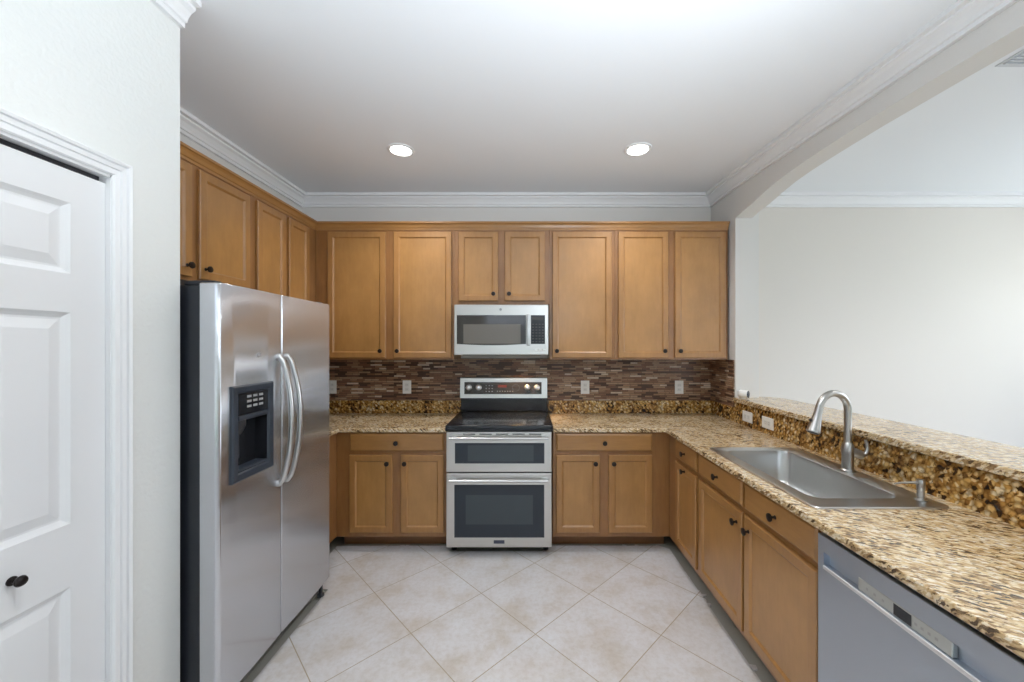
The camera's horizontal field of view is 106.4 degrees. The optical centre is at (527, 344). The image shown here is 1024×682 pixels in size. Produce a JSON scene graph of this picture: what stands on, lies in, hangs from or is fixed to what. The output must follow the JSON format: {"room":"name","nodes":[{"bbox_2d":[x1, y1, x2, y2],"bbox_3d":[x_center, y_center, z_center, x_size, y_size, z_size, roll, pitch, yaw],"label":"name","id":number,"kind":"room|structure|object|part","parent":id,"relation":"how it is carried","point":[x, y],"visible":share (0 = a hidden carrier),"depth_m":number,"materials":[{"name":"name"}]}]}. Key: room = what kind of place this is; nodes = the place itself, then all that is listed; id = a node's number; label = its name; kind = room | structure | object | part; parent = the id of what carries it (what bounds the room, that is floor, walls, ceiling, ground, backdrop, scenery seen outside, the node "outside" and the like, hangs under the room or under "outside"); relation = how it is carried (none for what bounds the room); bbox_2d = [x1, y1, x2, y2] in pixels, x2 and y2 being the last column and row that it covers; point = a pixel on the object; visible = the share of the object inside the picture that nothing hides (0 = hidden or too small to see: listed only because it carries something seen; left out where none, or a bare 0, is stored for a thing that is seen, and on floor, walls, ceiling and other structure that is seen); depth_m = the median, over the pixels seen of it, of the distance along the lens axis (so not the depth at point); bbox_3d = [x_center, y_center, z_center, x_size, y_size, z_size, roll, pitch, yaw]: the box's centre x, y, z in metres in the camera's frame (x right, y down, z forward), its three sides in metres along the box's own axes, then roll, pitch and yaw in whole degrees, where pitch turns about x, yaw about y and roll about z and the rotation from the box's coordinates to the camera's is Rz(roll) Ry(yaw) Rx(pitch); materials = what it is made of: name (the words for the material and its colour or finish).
{"room":"kitchen","nodes":[
{"label":"kitchen","id":0,"kind":"room"},
{"bbox_2d":[0,0,179,681],"bbox_3d":[-1.685,0.139,-1.007,0.670,2.935,4.986,0,0,0],"label":"wall","id":1,"kind":"structure","parent":0,"point":[103,76],"depth_m":1.33,"materials":[{"name":"white paint"}]},
{"bbox_2d":[0,138,104,681],"bbox_3d":[-1.369,0.477,0.857,0.074,2.034,0.761,0,0,0],"label":"door","id":2,"kind":"structure","parent":1,"relation":"in","point":[52,211],"depth_m":1.10,"materials":[{"name":"white wood"}]},
{"bbox_3d":[-1.349,0.624,1.012,0.033,0.029,0.029,0,0,0],"label":"knob","id":3,"kind":"part","parent":2,"relation":"part of","materials":[{"name":"brown metal"}]},
{"bbox_2d":[0,107,132,681],"bbox_3d":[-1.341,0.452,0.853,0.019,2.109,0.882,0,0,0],"label":"trim","id":4,"kind":"structure","parent":1,"relation":"attached to","point":[121,173],"depth_m":1.26,"materials":[{"name":"white wood"}]},
{"bbox_2d":[149,0,200,27],"bbox_3d":[-1.308,-1.278,-1.008,0.084,0.100,4.985,0,0,0],"label":"trim","id":5,"kind":"structure","parent":1,"relation":"attached to","point":[178,12],"depth_m":1.45,"materials":[{"name":"white wood"}]},
{"bbox_2d":[180,0,1018,206],"bbox_3d":[0.035,-1.278,-0.043,4.110,0.100,6.926,0,0,0],"label":"trim","id":6,"kind":"structure","parent":1,"relation":"attached to","point":[963,17],"depth_m":2.58,"materials":[{"name":"white wood"}]},
{"bbox_2d":[180,134,301,211],"bbox_3d":[-2.070,0.139,2.398,0.100,2.935,2.044,0,0,0],"label":"wall","id":7,"kind":"structure","parent":0,"point":[183,139],"depth_m":2.64,"materials":[{"name":"white paint"}]},
{"bbox_2d":[180,157,249,287],"bbox_3d":[-1.845,-0.642,1.936,0.347,0.633,0.872,0,0,0],"label":"upper cabinet","id":8,"kind":"object","parent":7,"relation":"attached to","point":[214,213],"visible":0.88,"depth_m":2.08,"materials":[{"name":"brown wood"}]},
{"bbox_3d":[-1.710,-0.628,1.732,0.017,0.568,0.425,0,0,0],"label":"door","id":9,"kind":"part","parent":8,"relation":"part of","materials":[{"name":"brown wood"}]},
{"bbox_3d":[-1.687,-0.399,1.912,0.029,0.035,0.035,0,0,0],"label":"knob","id":10,"kind":"part","parent":8,"relation":"part of","materials":[{"name":"brown metal"}]},
{"bbox_3d":[-1.687,-0.399,2.022,0.029,0.035,0.035,0,0,0],"label":"knob","id":11,"kind":"part","parent":8,"relation":"part of","materials":[{"name":"brown metal"}]},
{"bbox_3d":[-1.710,-0.628,2.169,0.017,0.568,0.362,0,0,0],"label":"door","id":12,"kind":"part","parent":8,"relation":"part of","materials":[{"name":"brown wood"}]},
{"bbox_2d":[250,195,315,301],"bbox_3d":[-1.845,-0.420,2.895,0.347,1.077,1.045,0,0,0],"label":"upper cabinet","id":13,"kind":"object","parent":7,"relation":"attached to","point":[282,247],"visible":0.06,"depth_m":2.64,"materials":[{"name":"brown wood"}]},
{"bbox_3d":[-1.710,-0.405,2.555,0.017,1.015,0.280,0,0,0],"label":"door","id":14,"kind":"part","parent":13,"relation":"part of","materials":[{"name":"brown wood"}]},
{"bbox_3d":[-1.710,-0.405,2.860,0.017,1.015,0.250,0,0,0],"label":"door","id":15,"kind":"part","parent":13,"relation":"part of","materials":[{"name":"brown wood"}]},
{"bbox_2d":[180,141,729,229],"bbox_3d":[-0.051,-0.960,2.300,3.336,0.063,1.599,0,0,0],"label":"trim","id":16,"kind":"structure","parent":13,"relation":"attached to","point":[187,153],"depth_m":3.07,"materials":[{"name":"brown wood"}]},
{"bbox_2d":[243,536,776,681],"bbox_3d":[1.590,1.560,-0.040,7.220,0.108,6.920,0,0,0],"label":"floor","id":17,"kind":"structure","parent":0,"point":[402,613],"depth_m":2.09,"materials":[{"name":"beige tile"}]},
{"bbox_2d":[180,280,328,681],"bbox_3d":[-1.553,0.625,1.907,0.864,1.762,0.839,0,0,0],"label":"refrigerator","id":18,"kind":"object","parent":17,"relation":"on","point":[254,364],"visible":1,"depth_m":1.65,"materials":[{"name":"silver metal"}]},
{"bbox_3d":[-1.238,0.581,1.678,0.077,1.650,0.380,0,0,0],"label":"freezer door","id":19,"kind":"part","parent":18,"relation":"part of","materials":[{"name":"silver metal"}]},
{"bbox_3d":[-1.228,0.346,1.618,0.060,0.064,0.060,0,0,0],"label":"spout","id":20,"kind":"part","parent":18,"relation":"part of","materials":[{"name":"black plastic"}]},
{"bbox_3d":[-1.222,0.249,1.671,0.056,0.090,0.181,0,0,0],"label":"control panel","id":21,"kind":"part","parent":18,"relation":"part of","materials":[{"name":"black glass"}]},
{"bbox_3d":[-1.163,0.361,1.841,0.085,0.640,0.033,0,0,0],"label":"handle","id":22,"kind":"part","parent":18,"relation":"part of","materials":[{"name":"silver metal"}]},
{"bbox_3d":[-1.163,0.361,1.903,0.085,0.640,0.033,0,0,0],"label":"handle","id":23,"kind":"part","parent":18,"relation":"part of","materials":[{"name":"silver metal"}]},
{"bbox_3d":[-1.238,0.581,2.100,0.077,1.650,0.453,0,0,0],"label":"fridge door","id":24,"kind":"part","parent":18,"relation":"part of","materials":[{"name":"silver metal"}]},
{"bbox_2d":[329,433,336,542],"bbox_3d":[-1.710,1.074,2.881,0.619,0.880,1.073,0,0,0],"label":"base cabinet","id":25,"kind":"object","parent":17,"relation":"on","point":[332,439],"visible":0.05,"depth_m":2.74,"materials":[{"name":"brown wood"}]},
{"bbox_2d":[329,400,460,436],"bbox_3d":[-1.306,0.563,2.877,1.427,0.142,1.084,0,0,0],"label":"countertop","id":26,"kind":"structure","parent":25,"relation":"on","point":[344,415],"depth_m":3.33,"materials":[{"name":"stone"}]},
{"bbox_2d":[337,432,446,543],"bbox_3d":[-0.996,1.074,3.086,0.807,0.880,0.667,0,0,0],"label":"base cabinet","id":27,"kind":"object","parent":17,"relation":"on","point":[391,486],"visible":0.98,"depth_m":2.79,"materials":[{"name":"brown wood"}]},
{"bbox_3d":[-1.143,1.083,2.789,0.313,0.566,0.017,0,0,0],"label":"door","id":28,"kind":"part","parent":27,"relation":"part of","materials":[{"name":"brown wood"}]},
{"bbox_3d":[-0.955,0.708,2.790,0.684,0.128,0.018,0,0,0],"label":"drawer","id":29,"kind":"part","parent":27,"relation":"part of","materials":[{"name":"brown wood"}]},
{"bbox_3d":[-0.769,1.083,2.789,0.313,0.566,0.017,0,0,0],"label":"door","id":30,"kind":"part","parent":27,"relation":"part of","materials":[{"name":"brown wood"}]},
{"bbox_2d":[445,377,552,549],"bbox_3d":[-0.207,0.900,3.047,0.768,1.225,0.716,0,0,0],"label":"range","id":31,"kind":"object","parent":17,"relation":"on","point":[499,443],"visible":1,"depth_m":2.73,"materials":[{"name":"silver metal"}]},
{"bbox_3d":[-0.207,0.764,2.752,0.754,0.288,0.035,0,0,0],"label":"oven door","id":32,"kind":"part","parent":31,"relation":"part of","materials":[{"name":"silver metal"}]},
{"bbox_3d":[-0.207,0.660,2.713,0.704,0.019,0.048,0,0,0],"label":"handle","id":33,"kind":"part","parent":31,"relation":"part of","materials":[{"name":"silver metal"}]},
{"bbox_3d":[-0.207,1.181,2.752,0.754,0.530,0.035,0,0,0],"label":"oven door","id":34,"kind":"part","parent":31,"relation":"part of","materials":[{"name":"silver metal"}]},
{"bbox_3d":[-0.207,0.960,2.713,0.704,0.019,0.048,0,0,0],"label":"handle","id":35,"kind":"part","parent":31,"relation":"part of","materials":[{"name":"silver metal"}]},
{"bbox_3d":[-0.205,1.187,2.737,0.642,0.377,0.006,0,0,0],"label":"glass","id":36,"kind":"part","parent":31,"relation":"part of","materials":[{"name":"grey glass"}]},
{"bbox_2d":[445,411,552,430],"bbox_3d":[-0.207,0.595,3.029,0.768,0.042,0.602,0,0,0],"label":"cooktop","id":37,"kind":"object","parent":31,"relation":"in","point":[464,420],"depth_m":2.87,"materials":[{"name":"black glass"}]},
{"bbox_3d":[-0.203,0.773,2.737,0.639,0.146,0.006,0,0,0],"label":"glass","id":38,"kind":"part","parent":31,"relation":"part of","materials":[{"name":"grey glass"}]},
{"bbox_3d":[-0.217,0.374,3.325,0.670,0.104,0.012,0,0,0],"label":"control glass","id":39,"kind":"part","parent":31,"relation":"part of","materials":[{"name":"brown glass"}]},
{"bbox_3d":[-0.211,0.374,3.361,0.756,0.172,0.087,0,0,0],"label":"backguard frame","id":40,"kind":"part","parent":31,"relation":"part of","materials":[{"name":"silver metal"}]},
{"bbox_2d":[552,431,669,543],"bbox_3d":[0.608,1.074,3.086,0.855,0.880,0.667,0,0,0],"label":"base cabinet","id":41,"kind":"object","parent":17,"relation":"on","point":[608,487],"visible":0.97,"depth_m":2.79,"materials":[{"name":"brown wood"}]},
{"bbox_3d":[0.363,1.083,2.789,0.315,0.566,0.017,0,0,0],"label":"door","id":42,"kind":"part","parent":41,"relation":"part of","materials":[{"name":"brown wood"}]},
{"bbox_3d":[0.555,0.708,2.790,0.698,0.128,0.018,0,0,0],"label":"drawer","id":43,"kind":"part","parent":41,"relation":"part of","materials":[{"name":"brown wood"}]},
{"bbox_3d":[0.745,1.083,2.789,0.318,0.566,0.017,0,0,0],"label":"door","id":44,"kind":"part","parent":41,"relation":"part of","materials":[{"name":"brown wood"}]},
{"bbox_2d":[548,400,1023,658],"bbox_3d":[0.906,0.540,1.935,1.453,0.188,2.969,0,0,0],"label":"countertop","id":45,"kind":"structure","parent":41,"relation":"on","point":[967,557],"depth_m":1.36,"materials":[{"name":"stone"}]},
{"bbox_2d":[743,410,751,422],"bbox_3d":[1.619,0.530,2.830,0.009,0.078,0.122,0,0,0],"label":"wall outlet","id":46,"kind":"object","parent":45,"relation":"attached to","point":[747,416],"visible":1,"depth_m":2.82,"materials":[{"name":"white plastic"}]},
{"bbox_2d":[762,416,773,430],"bbox_3d":[1.619,0.528,2.590,0.009,0.078,0.122,0,0,0],"label":"wall outlet","id":47,"kind":"object","parent":45,"relation":"attached to","point":[768,423],"visible":1,"depth_m":2.58,"materials":[{"name":"white plastic"}]},
{"bbox_2d":[710,447,948,508],"bbox_3d":[1.309,0.697,1.823,0.514,0.199,0.831,0,0,0],"label":"sink","id":48,"kind":"object","parent":45,"relation":"in","point":[818,482],"visible":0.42,"depth_m":1.85,"materials":[{"name":"silver metal"}]},
{"bbox_2d":[894,479,927,501],"bbox_3d":[1.480,0.559,1.480,0.114,0.079,0.040,0,0,0],"label":"soap dispenser","id":49,"kind":"object","parent":48,"relation":"on","point":[920,483],"visible":1,"depth_m":1.47,"materials":[{"name":"silver metal"}]},
{"bbox_3d":[1.471,0.534,1.484,0.095,0.015,0.012,0,0,5],"label":"spout","id":50,"kind":"part","parent":49,"relation":"part of","materials":[{"name":"silver metal"}]},
{"bbox_2d":[806,390,869,472],"bbox_3d":[1.450,0.405,1.804,0.316,0.387,0.070,0,0,-11],"label":"faucet","id":51,"kind":"object","parent":45,"relation":"on","point":[848,451],"visible":1,"depth_m":1.80,"materials":[{"name":"silver metal"}]},
{"bbox_3d":[1.439,0.345,1.803,0.201,0.267,0.031,0,0,-13],"label":"spout","id":52,"kind":"part","parent":51,"relation":"part of","materials":[{"name":"silver metal"}]},
{"bbox_3d":[1.563,0.494,1.814,0.096,0.093,0.042,0,0,13],"label":"lever","id":53,"kind":"part","parent":51,"relation":"part of","materials":[{"name":"silver metal"}]},
{"bbox_2d":[670,435,699,576],"bbox_3d":[1.295,1.074,2.863,0.614,0.880,1.109,0,0,0],"label":"base cabinet","id":54,"kind":"object","parent":17,"relation":"on","point":[684,461],"visible":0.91,"depth_m":2.50,"materials":[{"name":"brown wood"}]},
{"bbox_3d":[1.026,1.083,2.489,0.017,0.566,0.322,0,0,0],"label":"door","id":55,"kind":"part","parent":54,"relation":"part of","materials":[{"name":"brown wood"}]},
{"bbox_3d":[1.026,0.708,2.489,0.018,0.128,0.322,0,0,0],"label":"drawer","id":56,"kind":"part","parent":54,"relation":"part of","materials":[{"name":"brown wood"}]},
{"bbox_2d":[699,454,823,681],"bbox_3d":[1.295,1.074,1.823,0.614,0.880,0.970,0,0,0],"label":"base cabinet","id":57,"kind":"object","parent":17,"relation":"on","point":[758,559],"visible":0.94,"depth_m":1.68,"materials":[{"name":"brown wood"}]},
{"bbox_3d":[1.026,0.708,2.057,0.018,0.128,0.462,0,0,0],"label":"drawer","id":58,"kind":"part","parent":57,"relation":"part of","materials":[{"name":"brown wood"}]},
{"bbox_3d":[1.026,1.083,2.057,0.017,0.566,0.462,0,0,0],"label":"door","id":59,"kind":"part","parent":57,"relation":"part of","materials":[{"name":"brown wood"}]},
{"bbox_3d":[1.002,0.862,1.868,0.029,0.035,0.035,0,0,0],"label":"knob","id":60,"kind":"part","parent":57,"relation":"part of","materials":[{"name":"brown metal"}]},
{"bbox_3d":[1.002,0.862,1.767,0.029,0.035,0.035,0,0,0],"label":"knob","id":61,"kind":"part","parent":57,"relation":"part of","materials":[{"name":"brown metal"}]},
{"bbox_3d":[1.002,0.710,1.577,0.029,0.035,0.035,0,0,0],"label":"knob","id":62,"kind":"part","parent":57,"relation":"part of","materials":[{"name":"brown metal"}]},
{"bbox_3d":[1.026,1.083,1.579,0.017,0.566,0.456,0,0,0],"label":"door","id":63,"kind":"part","parent":57,"relation":"part of","materials":[{"name":"brown wood"}]},
{"bbox_3d":[1.026,0.708,1.579,0.018,0.128,0.456,0,0,0],"label":"drawer","id":64,"kind":"part","parent":57,"relation":"part of","materials":[{"name":"brown wood"}]},
{"bbox_2d":[818,533,1023,681],"bbox_3d":[1.296,1.080,1.029,0.598,0.868,0.592,0,0,0],"label":"dishwasher","id":65,"kind":"object","parent":17,"relation":"on","point":[873,626],"visible":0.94,"depth_m":1.07,"materials":[{"name":"grey metal"}]},
{"bbox_3d":[1.014,0.725,1.038,0.016,0.038,0.260,0,0,0],"label":"control panel","id":66,"kind":"part","parent":65,"relation":"part of","materials":[{"name":"grey metal"}]},
{"bbox_2d":[180,0,1023,191],"bbox_3d":[1.590,-1.379,-0.040,7.420,0.100,7.120,0,0,0],"label":"ceiling","id":67,"kind":"structure","parent":0,"point":[487,95],"depth_m":2.00,"materials":[{"name":"white paint"}]},
{"bbox_2d":[387,143,414,156],"bbox_3d":[-0.865,-1.324,2.610,0.184,0.009,0.184,0,0,0],"label":"recessed light","id":68,"kind":"object","parent":67,"relation":"in","point":[397,149],"visible":1,"depth_m":2.60,"materials":[{"name":"white"}]},
{"bbox_2d":[624,142,651,156],"bbox_3d":[0.746,-1.324,2.600,0.184,0.009,0.184,0,0,0],"label":"recessed light","id":69,"kind":"object","parent":67,"relation":"in","point":[639,148],"visible":1,"depth_m":2.59,"materials":[{"name":"white"}]},
{"bbox_2d":[995,49,1023,66],"bbox_3d":[2.362,-1.324,1.732,0.275,0.010,0.185,0,0,0],"label":"ceiling vent","id":70,"kind":"object","parent":67,"relation":"in","point":[1017,60],"visible":1,"depth_m":1.78,"materials":[{"name":"white metal"}]},
{"bbox_2d":[302,207,1023,447],"bbox_3d":[1.590,0.139,3.470,7.420,2.935,0.100,0,0,0],"label":"wall","id":71,"kind":"structure","parent":0,"point":[915,315],"depth_m":3.42,"materials":[{"name":"white paint"}]},
{"bbox_2d":[316,230,460,359],"bbox_3d":[-1.158,-0.420,3.236,1.120,1.077,0.367,0,0,0],"label":"upper cabinet","id":72,"kind":"object","parent":71,"relation":"attached to","point":[389,294],"visible":0.98,"depth_m":3.09,"materials":[{"name":"brown wood"}]},
{"bbox_3d":[-1.381,-0.405,3.090,0.467,1.015,0.017,0,0,0],"label":"door","id":73,"kind":"part","parent":72,"relation":"part of","materials":[{"name":"brown wood"}]},
{"bbox_3d":[-0.851,-0.405,3.090,0.467,1.015,0.017,0,0,0],"label":"door","id":74,"kind":"part","parent":72,"relation":"part of","materials":[{"name":"brown wood"}]},
{"bbox_2d":[329,400,460,412],"bbox_3d":[-1.290,0.548,3.404,1.397,0.112,0.030,0,0,0],"label":"backsplash","id":75,"kind":"structure","parent":71,"relation":"attached to","point":[335,406],"depth_m":3.39,"materials":[{"name":"stone"}]},
{"bbox_2d":[454,230,548,305],"bbox_3d":[-0.213,-0.642,3.236,0.769,0.633,0.367,0,0,0],"label":"upper cabinet","id":76,"kind":"object","parent":71,"relation":"attached to","point":[492,267],"visible":0.98,"depth_m":3.09,"materials":[{"name":"brown wood"}]},
{"bbox_3d":[-0.401,-0.633,3.090,0.319,0.557,0.017,0,0,0],"label":"door","id":77,"kind":"part","parent":76,"relation":"part of","materials":[{"name":"brown wood"}]},
{"bbox_2d":[454,305,547,354],"bbox_3d":[-0.212,-0.118,3.201,0.747,0.403,0.418,0,0,0],"label":"microwave","id":78,"kind":"object","parent":76,"relation":"attached to","point":[478,329],"visible":1,"depth_m":3.03,"materials":[{"name":"silver metal"}]},
{"bbox_3d":[-0.290,-0.117,3.031,0.548,0.238,0.005,0,0,0],"label":"glass","id":79,"kind":"part","parent":78,"relation":"part of","materials":[{"name":"grey glass"}]},
{"bbox_3d":[0.003,-0.117,3.011,0.028,0.245,0.039,0,0,0],"label":"handle","id":80,"kind":"part","parent":78,"relation":"part of","materials":[{"name":"silver metal"}]},
{"bbox_3d":[0.079,-0.122,3.031,0.112,0.228,0.005,0,0,0],"label":"control panel","id":81,"kind":"part","parent":78,"relation":"part of","materials":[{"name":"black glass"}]},
{"bbox_3d":[-0.025,-0.633,3.090,0.325,0.557,0.017,0,0,0],"label":"door","id":82,"kind":"part","parent":76,"relation":"part of","materials":[{"name":"brown wood"}]},
{"bbox_2d":[329,358,710,399],"bbox_3d":[-0.182,0.342,3.415,3.614,0.448,0.008,0,0,0],"label":"backsplash","id":83,"kind":"structure","parent":71,"relation":"attached to","point":[356,379],"depth_m":3.41,"materials":[{"name":"brown tile"}]},
{"bbox_2d":[329,380,336,393],"bbox_3d":[-1.742,0.374,3.406,0.076,0.118,0.009,0,0,0],"label":"wall outlet","id":84,"kind":"object","parent":83,"relation":"attached to","point":[332,383],"visible":0.91,"depth_m":3.40,"materials":[{"name":"white plastic"}]},
{"bbox_2d":[403,380,410,393],"bbox_3d":[-1.077,0.374,3.406,0.076,0.118,0.009,0,0,0],"label":"wall outlet","id":85,"kind":"object","parent":83,"relation":"attached to","point":[406,383],"visible":1,"depth_m":3.40,"materials":[{"name":"white plastic"}]},
{"bbox_2d":[581,381,588,393],"bbox_3d":[0.508,0.376,3.406,0.076,0.118,0.009,0,0,0],"label":"wall outlet","id":86,"kind":"object","parent":83,"relation":"attached to","point":[584,384],"visible":1,"depth_m":3.40,"materials":[{"name":"white plastic"}]},
{"bbox_2d":[675,381,682,393],"bbox_3d":[1.345,0.376,3.406,0.076,0.118,0.009,0,0,0],"label":"wall outlet","id":87,"kind":"object","parent":83,"relation":"attached to","point":[678,384],"visible":1,"depth_m":3.40,"materials":[{"name":"white plastic"}]},
{"bbox_2d":[547,230,613,359],"bbox_3d":[0.436,-0.420,3.236,0.527,1.077,0.367,0,0,0],"label":"upper cabinet","id":88,"kind":"object","parent":71,"relation":"attached to","point":[581,262],"visible":0.99,"depth_m":3.09,"materials":[{"name":"brown wood"}]},
{"bbox_2d":[548,400,710,412],"bbox_3d":[0.902,0.548,3.404,1.444,0.112,0.030,0,0,0],"label":"backsplash","id":89,"kind":"structure","parent":71,"relation":"attached to","point":[554,406],"depth_m":3.39,"materials":[{"name":"stone"}]},
{"bbox_2d":[614,230,727,359],"bbox_3d":[1.159,-0.420,3.236,0.916,1.077,0.367,0,0,0],"label":"upper cabinet","id":90,"kind":"object","parent":71,"relation":"attached to","point":[671,286],"visible":0.98,"depth_m":3.09,"materials":[{"name":"brown wood"}]},
{"bbox_3d":[0.929,-0.405,3.090,0.405,1.015,0.017,0,0,0],"label":"door","id":91,"kind":"part","parent":90,"relation":"part of","materials":[{"name":"brown wood"}]},
{"bbox_3d":[1.389,-0.405,3.090,0.408,1.015,0.017,0,0,0],"label":"door","id":92,"kind":"part","parent":90,"relation":"part of","materials":[{"name":"brown wood"}]},
{"bbox_2d":[734,402,1023,528],"bbox_3d":[1.629,0.525,1.732,0.009,0.158,2.564,0,0,0],"label":"backsplash","id":93,"kind":"structure","parent":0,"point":[998,497],"depth_m":1.59,"materials":[{"name":"stone"}]},
{"bbox_2d":[735,0,1023,217],"bbox_3d":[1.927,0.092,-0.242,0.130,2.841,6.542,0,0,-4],"label":"wall header","id":94,"kind":"structure","parent":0,"point":[1002,34],"depth_m":1.83,"materials":[{"name":"white paint"}]},
{"bbox_2d":[711,360,733,406],"bbox_3d":[1.630,0.305,3.224,0.008,0.373,0.389,0,0,0],"label":"backsplash","id":95,"kind":"structure","parent":94,"relation":"attached to","point":[722,371],"depth_m":3.20,"materials":[{"name":"brown tile"}]},
{"bbox_2d":[711,400,733,420],"bbox_3d":[1.629,0.548,3.217,0.009,0.112,0.404,0,0,0],"label":"backsplash","id":96,"kind":"structure","parent":94,"relation":"attached to","point":[722,410],"depth_m":3.20,"materials":[{"name":"stone"}]},
{"bbox_2d":[711,190,758,396],"bbox_3d":[1.726,0.139,3.219,0.184,2.935,0.403,0,0,0],"label":"wall","id":97,"kind":"structure","parent":94,"relation":"attached to","point":[743,233],"depth_m":3.02,"materials":[{"name":"white paint"}]},
{"bbox_2d":[766,192,1023,206],"bbox_3d":[3.509,-1.278,-0.040,3.382,0.100,6.920,0,0,0],"label":"trim","id":98,"kind":"structure","parent":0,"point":[785,199],"depth_m":3.38,"materials":[{"name":"white wood"}]},
{"bbox_3d":[1.717,1.026,1.718,0.166,1.159,2.597,0,0,0],"label":"wall","id":99,"kind":"structure","parent":0,"visible":0},
{"bbox_2d":[733,397,1023,481],"bbox_3d":[1.800,0.429,1.728,0.379,0.034,2.655,0,0,0],"label":"countertop","id":100,"kind":"structure","parent":99,"relation":"on","point":[997,458],"depth_m":1.71,"materials":[{"name":"stone"}]},
{"bbox_2d":[738,390,749,398],"bbox_3d":[1.661,0.379,2.952,0.062,0.065,0.074,0,0,-41],"label":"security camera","id":101,"kind":"object","parent":100,"relation":"on","point":[743,394],"visible":1,"depth_m":2.93,"materials":[{"name":"white plastic"}]}
]}

